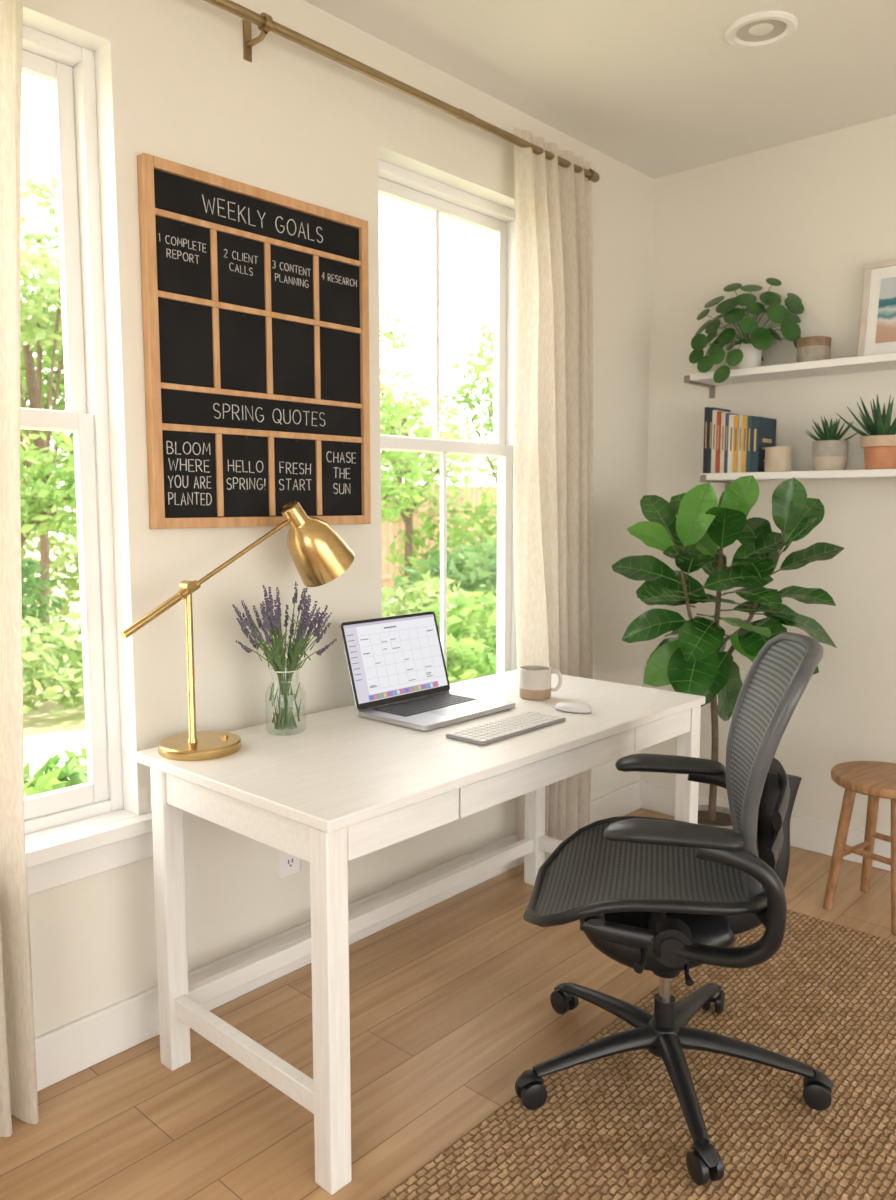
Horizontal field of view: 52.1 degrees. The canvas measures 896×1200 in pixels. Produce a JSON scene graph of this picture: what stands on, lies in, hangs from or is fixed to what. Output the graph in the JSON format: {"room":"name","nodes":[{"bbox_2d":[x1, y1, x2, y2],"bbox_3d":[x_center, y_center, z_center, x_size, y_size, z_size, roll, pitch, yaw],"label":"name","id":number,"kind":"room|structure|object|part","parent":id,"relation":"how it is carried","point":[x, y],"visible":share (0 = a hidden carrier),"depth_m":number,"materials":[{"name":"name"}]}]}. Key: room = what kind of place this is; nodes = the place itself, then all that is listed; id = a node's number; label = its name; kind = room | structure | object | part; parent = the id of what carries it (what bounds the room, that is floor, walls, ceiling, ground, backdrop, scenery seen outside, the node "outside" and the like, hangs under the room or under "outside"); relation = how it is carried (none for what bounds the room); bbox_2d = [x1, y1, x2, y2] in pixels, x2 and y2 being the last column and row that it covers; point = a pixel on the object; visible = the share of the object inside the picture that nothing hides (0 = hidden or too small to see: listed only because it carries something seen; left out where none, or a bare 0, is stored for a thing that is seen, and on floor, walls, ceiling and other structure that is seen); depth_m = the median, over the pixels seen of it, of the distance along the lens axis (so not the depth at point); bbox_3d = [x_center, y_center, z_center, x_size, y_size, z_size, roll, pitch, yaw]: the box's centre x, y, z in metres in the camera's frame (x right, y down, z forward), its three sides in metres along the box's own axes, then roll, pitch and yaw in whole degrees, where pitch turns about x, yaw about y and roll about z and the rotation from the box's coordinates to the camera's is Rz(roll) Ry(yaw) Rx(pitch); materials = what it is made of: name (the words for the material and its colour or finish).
{"room":"home office","nodes":[
{"label":"home office","id":0,"kind":"room"},
{"bbox_2d":[23,0,653,1037],"bbox_3d":[-0.905,-0.223,2.149,0.170,2.680,5.370,5,8,42],"label":"wall","id":1,"kind":"structure","parent":0,"point":[294,121],"depth_m":2.46,"materials":[{"name":"white paint"}]},
{"bbox_2d":[20,49,108,819],"bbox_3d":[-1.107,-0.344,1.964,0.063,1.746,0.701,5,8,42],"label":"window","id":2,"kind":"structure","parent":1,"relation":"in","point":[96,789],"depth_m":2.18,"materials":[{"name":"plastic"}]},
{"bbox_3d":[-1.119,-0.796,1.927,0.030,0.838,0.701,5,8,42],"label":"upper sash","id":3,"kind":"part","parent":2,"relation":"part of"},
{"bbox_2d":[22,25,122,834],"bbox_3d":[-1.106,-0.344,1.963,0.085,1.810,0.765,5,8,42],"label":"frame","id":4,"kind":"object","parent":1,"relation":"attached to","point":[82,60],"visible":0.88,"depth_m":2.18,"materials":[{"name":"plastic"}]},
{"bbox_2d":[23,6,138,814],"bbox_3d":[-1.047,-0.340,1.909,0.075,1.806,0.765,5,8,42],"label":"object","id":5,"kind":"object","parent":1,"relation":"attached to","point":[101,46],"visible":1,"depth_m":2.17,"materials":[{"name":"white wood"}]},
{"bbox_2d":[25,809,152,894],"bbox_3d":[-1.030,0.614,1.995,0.119,0.109,0.865,5,8,42],"label":"sill","id":6,"kind":"structure","parent":1,"relation":"attached to","point":[66,853],"depth_m":2.15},
{"bbox_2d":[137,153,370,528],"bbox_3d":[-0.477,-0.630,2.426,0.031,0.866,0.702,5,8,42],"label":"planner","id":7,"kind":"object","parent":1,"relation":"attached to","point":[255,300],"visible":1,"depth_m":2.38,"materials":[{"name":"brown wood"}]},
{"bbox_2d":[279,850,299,877],"bbox_3d":[-0.452,0.728,2.617,0.007,0.116,0.072,5,8,42],"label":"wall outlet","id":8,"kind":"object","parent":1,"relation":"attached to","point":[289,864],"visible":0.52,"depth_m":2.61,"materials":[{"name":"plastic"}]},
{"bbox_2d":[35,780,642,1091],"bbox_3d":[-0.894,1.061,2.159,0.016,0.125,5.200,5,8,42],"label":"baseboard","id":9,"kind":"structure","parent":1,"relation":"attached to","point":[65,1051],"depth_m":2.44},
{"bbox_2d":[203,0,599,182],"bbox_3d":[-0.438,-1.422,2.336,0.098,0.095,2.862,5,8,42],"label":"curtain rod","id":10,"kind":"object","parent":1,"relation":"attached to","point":[264,22],"visible":0.93,"depth_m":2.48,"materials":[{"name":"gold metal"}]},
{"bbox_2d":[0,0,38,1136],"bbox_3d":[-1.041,-0.133,1.747,0.102,2.563,0.588,5,8,42],"label":"linen curtain","id":11,"kind":"object","parent":10,"relation":"hanging from","point":[18,1075],"visible":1,"depth_m":1.89,"materials":[{"name":"beige fabric"}]},
{"bbox_2d":[513,127,592,863],"bbox_3d":[0.388,-0.301,3.326,0.503,2.563,0.092,-6,8,-43],"label":"linen curtain","id":12,"kind":"object","parent":10,"relation":"hanging from","point":[553,438],"visible":0.82,"depth_m":3.27,"materials":[{"name":"beige fabric"}]},
{"bbox_2d":[379,177,511,672],"bbox_3d":[-0.028,-0.468,3.139,0.063,1.746,0.721,5,8,42],"label":"window","id":13,"kind":"structure","parent":1,"relation":"in","point":[387,188],"depth_m":3.23,"materials":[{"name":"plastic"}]},
{"bbox_3d":[-0.016,-0.071,3.170,0.030,0.950,0.721,5,8,42],"label":"lower sash","id":14,"kind":"part","parent":13,"relation":"part of","materials":[{"name":"clear glass"}]},
{"bbox_2d":[378,145,514,616],"bbox_3d":[0.032,-0.465,3.084,0.075,1.806,0.785,5,8,42],"label":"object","id":15,"kind":"object","parent":1,"relation":"attached to","point":[387,155],"visible":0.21,"depth_m":2.90,"materials":[{"name":"white wood"}]},
{"bbox_2d":[378,159,516,673],"bbox_3d":[-0.027,-0.468,3.138,0.085,1.810,0.785,5,8,42],"label":"frame","id":16,"kind":"object","parent":1,"relation":"attached to","point":[393,173],"visible":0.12,"depth_m":3.32,"materials":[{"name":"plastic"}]},
{"bbox_2d":[0,808,895,1199],"bbox_3d":[0.814,1.337,0.620,4.980,0.100,5.540,5,8,42],"label":"floor","id":17,"kind":"structure","parent":0,"point":[449,1001],"depth_m":2.20,"materials":[{"name":"brown wood"}]},
{"bbox_2d":[134,669,704,1194],"bbox_3d":[0.021,0.704,2.528,0.710,0.757,1.500,5,8,42],"label":"writing desk","id":18,"kind":"object","parent":17,"relation":"on","point":[334,789],"visible":0.84,"depth_m":2.11,"materials":[{"name":"white wood"}]},
{"bbox_2d":[121,500,354,760],"bbox_3d":[-0.500,0.053,2.261,0.192,0.594,0.654,5,8,42],"label":"brass desk lamp","id":19,"kind":"object","parent":18,"relation":"on","point":[319,555],"visible":1,"depth_m":2.24,"materials":[{"name":"gold metal"}]},
{"bbox_3d":[-0.553,0.074,2.205,0.192,0.563,0.495,5,8,42],"label":"pole arm","id":20,"kind":"part","parent":19,"relation":"part of","materials":[{"name":"gold metal"}]},
{"bbox_3d":[-0.344,-0.148,2.402,0.158,0.226,0.205,5,8,42],"label":"lamp shade","id":21,"kind":"part","parent":19,"relation":"part of","materials":[{"name":"gold metal"}]},
{"bbox_2d":[232,582,336,730],"bbox_3d":[-0.412,0.149,2.342,0.297,0.384,0.183,-4,7,-35],"label":"vase","id":22,"kind":"object","parent":18,"relation":"on","point":[285,718],"visible":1,"depth_m":2.34,"materials":[{"name":"clear glass"}]},
{"bbox_2d":[339,611,514,730],"bbox_3d":[-0.053,0.186,2.598,0.332,0.254,0.385,5,8,42],"label":"laptop","id":23,"kind":"object","parent":18,"relation":"on","point":[397,671],"visible":1,"depth_m":2.63,"materials":[{"name":"metal"}]},
{"bbox_3d":[-0.149,0.171,2.684,0.074,0.241,0.385,5,8,42],"label":"lid","id":24,"kind":"part","parent":23,"relation":"part of","materials":[{"name":"metal"}]},
{"bbox_2d":[446,711,565,744],"bbox_3d":[0.157,0.331,2.396,0.125,0.010,0.355,5,8,42],"label":"wireless keyboard","id":25,"kind":"object","parent":18,"relation":"on","point":[500,729],"visible":1,"depth_m":2.37,"materials":[{"name":"white plastic"}]},
{"bbox_2d":[519,665,561,700],"bbox_3d":[0.274,0.251,2.773,0.117,0.092,0.096,4,7,33],"label":"coffee mug","id":26,"kind":"object","parent":18,"relation":"on","point":[535,680],"visible":1,"depth_m":2.74,"materials":[{"name":"white ceramic"}]},
{"bbox_3d":[0.328,0.244,2.778,0.037,0.068,0.012,0,6,0],"label":"handle","id":27,"kind":"part","parent":26,"relation":"part of","materials":[{"name":"white ceramic"}]},
{"bbox_2d":[555,701,590,713],"bbox_3d":[0.355,0.302,2.600,0.112,0.027,0.062,4,7,34],"label":"computer mouse","id":28,"kind":"object","parent":18,"relation":"on","point":[575,707],"visible":1,"depth_m":2.57,"materials":[{"name":"white plastic"}]},
{"bbox_2d":[379,909,895,1199],"bbox_3d":[1.146,1.200,1.390,2.400,0.010,2.400,5,8,42],"label":"jute rug","id":29,"kind":"object","parent":17,"relation":"on","point":[614,1127],"visible":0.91,"depth_m":2.01,"materials":[{"name":"brown wicker"}]},
{"bbox_2d":[515,632,833,1184],"bbox_3d":[0.504,0.600,2.064,0.710,1.042,0.680,0,6,0],"label":"office chair","id":30,"kind":"object","parent":29,"relation":"on","point":[666,898],"visible":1,"depth_m":2.03,"materials":[{"name":"black plastic"}]},
{"bbox_3d":[0.458,0.646,2.111,0.497,0.122,0.509,1,6,13],"label":"seat","id":31,"kind":"part","parent":30,"relation":"part of","materials":[{"name":"fabric"}]},
{"bbox_3d":[0.458,0.653,2.112,0.537,0.151,0.548,1,6,13],"label":"seat frame","id":32,"kind":"part","parent":30,"relation":"part of","materials":[{"name":"black plastic"}]},
{"bbox_3d":[0.719,0.359,2.020,0.170,0.553,0.516,1,6,13],"label":"frame","id":33,"kind":"part","parent":30,"relation":"part of","materials":[{"name":"black plastic"}]},
{"bbox_2d":[612,475,844,828],"bbox_3d":[0.928,0.292,3.184,0.743,1.438,0.560,5,8,42],"label":"fiddle leaf fig","id":34,"kind":"object","parent":17,"relation":"on","point":[695,662],"visible":0.94,"depth_m":3.13,"materials":[{"name":"plant"}]},
{"bbox_2d":[697,805,732,828],"bbox_3d":[0.945,0.887,3.298,0.234,0.230,0.234,5,8,42],"label":"pot","id":35,"kind":"object","parent":34,"relation":"on","point":[721,817],"depth_m":3.30,"materials":[{"name":"brown wicker"}]},
{"bbox_2d":[823,761,895,935],"bbox_3d":[1.429,0.800,3.008,0.336,0.469,0.336,-4,8,-36],"label":"wooden stool","id":36,"kind":"object","parent":17,"relation":"on","point":[874,779],"visible":1,"depth_m":3.00,"materials":[{"name":"brown wood"}]},
{"bbox_3d":[1.429,0.584,2.985,0.336,0.035,0.336,-4,8,-36],"label":"seat","id":37,"kind":"part","parent":36,"relation":"part of","materials":[{"name":"brown wood"}]},
{"bbox_2d":[304,0,895,178],"bbox_3d":[0.814,-1.452,0.325,4.980,0.150,5.540,5,8,42],"label":"ceiling","id":38,"kind":"structure","parent":0,"point":[658,88],"depth_m":2.81,"materials":[{"name":"white paint"}]},
{"bbox_2d":[725,11,797,48],"bbox_3d":[0.887,-1.612,2.596,0.196,0.012,0.196,5,8,42],"label":"recessed light","id":39,"kind":"object","parent":38,"relation":"in","point":[763,29],"visible":1,"depth_m":2.59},
{"bbox_2d":[640,115,895,835],"bbox_3d":[2.624,-0.254,2.445,4.640,2.680,0.170,5,8,42],"label":"wall","id":40,"kind":"structure","parent":0,"point":[808,215],"depth_m":3.46,"materials":[{"name":"white paint"}]},
{"bbox_2d":[641,780,890,870],"bbox_3d":[2.567,1.024,2.506,4.624,0.125,0.016,5,8,42],"label":"baseboard","id":41,"kind":"structure","parent":40,"relation":"attached to","point":[813,835],"depth_m":3.56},
{"bbox_2d":[683,352,895,397],"bbox_3d":[1.459,-0.798,3.193,1.300,0.075,0.219,5,8,42],"label":"wall shelf","id":42,"kind":"object","parent":40,"relation":"attached to","point":[887,361],"visible":1,"depth_m":3.30,"materials":[{"name":"wood"}]},
{"bbox_2d":[689,278,803,382],"bbox_3d":[1.109,-1.004,3.443,0.425,0.396,0.305,5,8,42],"label":"plant","id":43,"kind":"object","parent":42,"relation":"on","point":[748,354],"visible":0.98,"depth_m":3.40,"materials":[{"name":"green plant"}]},
{"bbox_3d":[1.134,-0.914,3.471,0.112,0.095,0.112,5,8,42],"label":"pot","id":44,"kind":"part","parent":43,"relation":"part of","materials":[{"name":"white ceramic"}]},
{"bbox_2d":[797,336,831,362],"bbox_3d":[1.319,-0.895,3.304,0.116,0.093,0.116,5,8,42],"label":"ceramic jar","id":45,"kind":"object","parent":42,"relation":"on","point":[812,348],"visible":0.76,"depth_m":3.26,"materials":[{"name":"beige ceramic"}]},
{"bbox_2d":[857,259,895,355],"bbox_3d":[1.621,-1.000,3.103,0.420,0.342,0.061,5,8,42],"label":"print","id":46,"kind":"object","parent":42,"relation":"on","point":[877,333],"visible":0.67,"depth_m":3.20},
{"bbox_2d":[875,277,895,343],"bbox_3d":[1.620,-0.999,3.102,0.310,0.224,0.029,5,8,42],"label":"art","id":47,"kind":"object","parent":46,"relation":"attached to","point":[885,287],"depth_m":3.19},
{"bbox_2d":[699,469,895,489],"bbox_3d":[1.518,-0.413,3.179,1.300,0.075,0.219,5,8,42],"label":"wall shelf","id":48,"kind":"object","parent":40,"relation":"attached to","point":[726,478],"visible":0.84,"depth_m":3.28,"materials":[{"name":"wood"}]},
{"bbox_2d":[703,407,776,472],"bbox_3d":[1.115,-0.613,3.509,0.224,0.252,0.157,5,8,42],"label":"books","id":49,"kind":"object","parent":48,"relation":"on","point":[733,443],"visible":0.86,"depth_m":3.45,"materials":[{"name":"multicoloured paper"}]},
{"bbox_2d":[703,407,709,472],"bbox_3d":[1.042,-0.620,3.582,0.017,0.252,0.147,5,8,42],"label":"book","id":50,"kind":"object","parent":49,"relation":"on","point":[706,450],"depth_m":3.52,"materials":[{"name":"blue paper"}]},
{"bbox_2d":[715,411,727,472],"bbox_3d":[1.079,-0.606,3.544,0.013,0.232,0.156,5,8,42],"label":"book","id":51,"kind":"object","parent":49,"relation":"on","point":[720,416],"depth_m":3.48,"materials":[{"name":"paper"}]},
{"bbox_2d":[724,413,737,472],"bbox_3d":[1.105,-0.600,3.525,0.013,0.224,0.150,5,8,42],"label":"book","id":52,"kind":"object","parent":49,"relation":"on","point":[728,417],"depth_m":3.46,"materials":[{"name":"white paper"}]},
{"bbox_2d":[727,415,738,472],"bbox_3d":[1.118,-0.595,3.513,0.021,0.217,0.150,5,8,42],"label":"book","id":53,"kind":"object","parent":49,"relation":"on","point":[732,420],"depth_m":3.45,"materials":[{"name":"paper"}]},
{"bbox_2d":[732,416,738,472],"bbox_3d":[1.131,-0.591,3.498,0.017,0.212,0.154,5,8,42],"label":"book","id":54,"kind":"object","parent":49,"relation":"on","point":[735,419],"depth_m":3.44,"materials":[{"name":"yellow paper"}]},
{"bbox_2d":[737,415,747,472],"bbox_3d":[1.145,-0.591,3.488,0.015,0.214,0.151,5,8,42],"label":"book","id":55,"kind":"object","parent":49,"relation":"on","point":[742,420],"depth_m":3.43,"materials":[{"name":"yellow paper"}]},
{"bbox_2d":[741,416,747,471],"bbox_3d":[1.157,-0.587,3.477,0.017,0.208,0.151,5,8,42],"label":"book","id":56,"kind":"object","parent":49,"relation":"on","point":[744,419],"depth_m":3.42,"materials":[{"name":"yellow paper"}]},
{"bbox_2d":[746,416,756,471],"bbox_3d":[1.171,-0.586,3.465,0.017,0.208,0.151,5,8,42],"label":"book","id":57,"kind":"object","parent":49,"relation":"on","point":[751,421],"depth_m":3.40,"materials":[{"name":"teal paper"}]},
{"bbox_2d":[764,447,791,471],"bbox_3d":[1.215,-0.516,3.371,0.094,0.090,0.094,5,8,42],"label":"candle cup","id":58,"kind":"object","parent":48,"relation":"on","point":[777,459],"visible":0.83,"depth_m":3.33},
{"bbox_2d":[806,416,856,470],"bbox_3d":[1.369,-0.560,3.264,0.183,0.199,0.146,5,8,42],"label":"potted haworthia","id":59,"kind":"object","parent":48,"relation":"on","point":[829,452],"visible":0.98,"depth_m":3.24,"materials":[{"name":"ceramic"}]},
{"bbox_2d":[812,440,848,456],"bbox_3d":[1.369,-0.541,3.282,0.122,0.057,0.122,5,8,42],"label":"pot","id":60,"kind":"object","parent":59,"relation":"on","point":[820,448],"depth_m":3.23,"materials":[{"name":"ceramic"}]},
{"bbox_2d":[837,395,895,469],"bbox_3d":[1.491,-0.573,3.119,0.268,0.255,0.211,5,8,42],"label":"aloe","id":61,"kind":"object","parent":48,"relation":"on","point":[879,445],"visible":0.96,"depth_m":3.12,"materials":[{"name":"ceramic"}]},
{"bbox_2d":[861,435,895,469],"bbox_3d":[1.497,-0.506,3.161,0.138,0.114,0.138,5,8,42],"label":"pot","id":62,"kind":"object","parent":61,"relation":"on","point":[879,450],"depth_m":3.12,"materials":[{"name":"ceramic"}]},
{"label":"outside","id":63,"kind":"structure","parent":0,"visible":0},
{"bbox_2d":[23,538,496,794],"bbox_3d":[-13.907,-0.134,16.160,37.770,0.050,55.000,5,8,42],"label":"lawn","id":64,"kind":"structure","parent":63,"point":[46,734],"depth_m":6.37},
{"bbox_2d":[20,173,63,640],"bbox_3d":[-4.257,-1.792,9.276,2.427,4.703,2.179,-1,6,-8],"label":"tree","id":65,"kind":"object","parent":64,"relation":"on","point":[37,303],"visible":0.33,"depth_m":9.07,"materials":[{"name":"green plant"}]},
{"bbox_2d":[21,559,68,681],"bbox_3d":[-3.856,0.112,7.104,1.294,1.283,1.824,5,8,42],"label":"shrub","id":66,"kind":"object","parent":64,"relation":"on","point":[26,570],"visible":0.37,"depth_m":7.44,"materials":[{"name":"green plant"}]},
{"bbox_2d":[20,307,73,559],"bbox_3d":[-5.905,-1.861,12.120,3.119,4.241,3.009,-2,6,-21],"label":"tree","id":67,"kind":"object","parent":64,"relation":"on","point":[46,358],"visible":0.13,"depth_m":11.75,"materials":[{"name":"green plant"}]},
{"bbox_2d":[21,225,73,484],"bbox_3d":[-4.697,-2.388,13.039,2.612,5.095,3.071,-3,7,-26],"label":"tree","id":68,"kind":"object","parent":64,"relation":"on","point":[29,243],"visible":0.02,"depth_m":11.83,"materials":[{"name":"green plant"}]},
{"bbox_2d":[20,431,77,546],"bbox_3d":[-3.821,-0.470,7.982,1.540,2.349,1.650,5,8,42],"label":"tree","id":69,"kind":"object","parent":64,"relation":"on","point":[42,506],"visible":0.62,"depth_m":7.91,"materials":[{"name":"green plant"}]},
{"bbox_2d":[21,466,80,620],"bbox_3d":[-5.141,-0.559,10.076,1.332,1.939,3.648,5,8,42],"label":"shrub","id":70,"kind":"object","parent":64,"relation":"on","point":[62,559],"visible":0.26,"depth_m":10.57,"materials":[{"name":"green plant"}]},
{"bbox_2d":[22,609,84,715],"bbox_3d":[-2.878,0.431,6.737,1.315,0.731,2.441,5,8,42],"label":"shrub","id":71,"kind":"object","parent":64,"relation":"on","point":[68,650],"visible":0.4,"depth_m":6.44,"materials":[{"name":"green plant"}]},
{"bbox_2d":[24,748,87,796],"bbox_3d":[-1.433,0.844,3.435,0.894,0.589,1.579,5,8,42],"label":"shrub","id":72,"kind":"object","parent":64,"relation":"on","point":[55,779],"visible":0.02,"depth_m":3.46,"materials":[{"name":"green plant"}]},
{"bbox_2d":[380,390,437,526],"bbox_3d":[-0.971,-0.800,9.198,1.767,2.749,1.454,0,6,-4],"label":"tree","id":73,"kind":"object","parent":64,"relation":"on","point":[389,427],"visible":0.29,"depth_m":9.10,"materials":[{"name":"green plant"}]},
{"bbox_2d":[382,570,479,636],"bbox_3d":[-0.215,0.183,8.278,1.081,0.902,1.234,5,8,42],"label":"shrub","id":74,"kind":"object","parent":64,"relation":"on","point":[427,588],"visible":0.21,"depth_m":8.11,"materials":[{"name":"green plant"}]},
{"bbox_2d":[380,305,489,607],"bbox_3d":[-0.500,-1.707,11.525,2.011,4.061,2.138,0,6,-3],"label":"tree","id":75,"kind":"object","parent":64,"relation":"on","point":[408,521],"visible":0.44,"depth_m":11.44,"materials":[{"name":"green plant"}]},
{"bbox_2d":[381,485,496,596],"bbox_3d":[-0.493,-1.029,15.596,0.070,1.850,10.400,5,8,42],"label":"fence","id":76,"kind":"object","parent":64,"relation":"on","point":[389,530],"visible":0.06,"depth_m":15.56,"materials":[{"name":"brown wood"}]},
{"bbox_2d":[384,497,496,604],"bbox_3d":[0.415,-0.647,12.629,1.506,1.569,3.242,5,8,42],"label":"shrub","id":77,"kind":"object","parent":64,"relation":"on","point":[456,537],"visible":0.27,"depth_m":12.09,"materials":[{"name":"green plant"}]},
{"bbox_2d":[387,536,496,638],"bbox_3d":[0.406,-0.113,9.716,1.539,1.158,2.682,5,8,42],"label":"shrub","id":78,"kind":"object","parent":64,"relation":"on","point":[477,578],"visible":0.19,"depth_m":9.19,"materials":[{"name":"green plant"}]},
{"bbox_2d":[411,589,496,683],"bbox_3d":[0.028,0.418,6.077,1.148,0.896,2.646,2,6,16],"label":"shrub","id":79,"kind":"object","parent":64,"relation":"on","point":[469,657],"visible":0.15,"depth_m":6.28,"materials":[{"name":"green plant"}]},
{"bbox_2d":[432,321,497,499],"bbox_3d":[0.825,-2.147,14.258,2.148,4.359,2.843,-1,6,-12],"label":"tree","id":80,"kind":"object","parent":64,"relation":"on","point":[477,368],"visible":0.2,"depth_m":14.40,"materials":[{"name":"green plant"}]}
]}

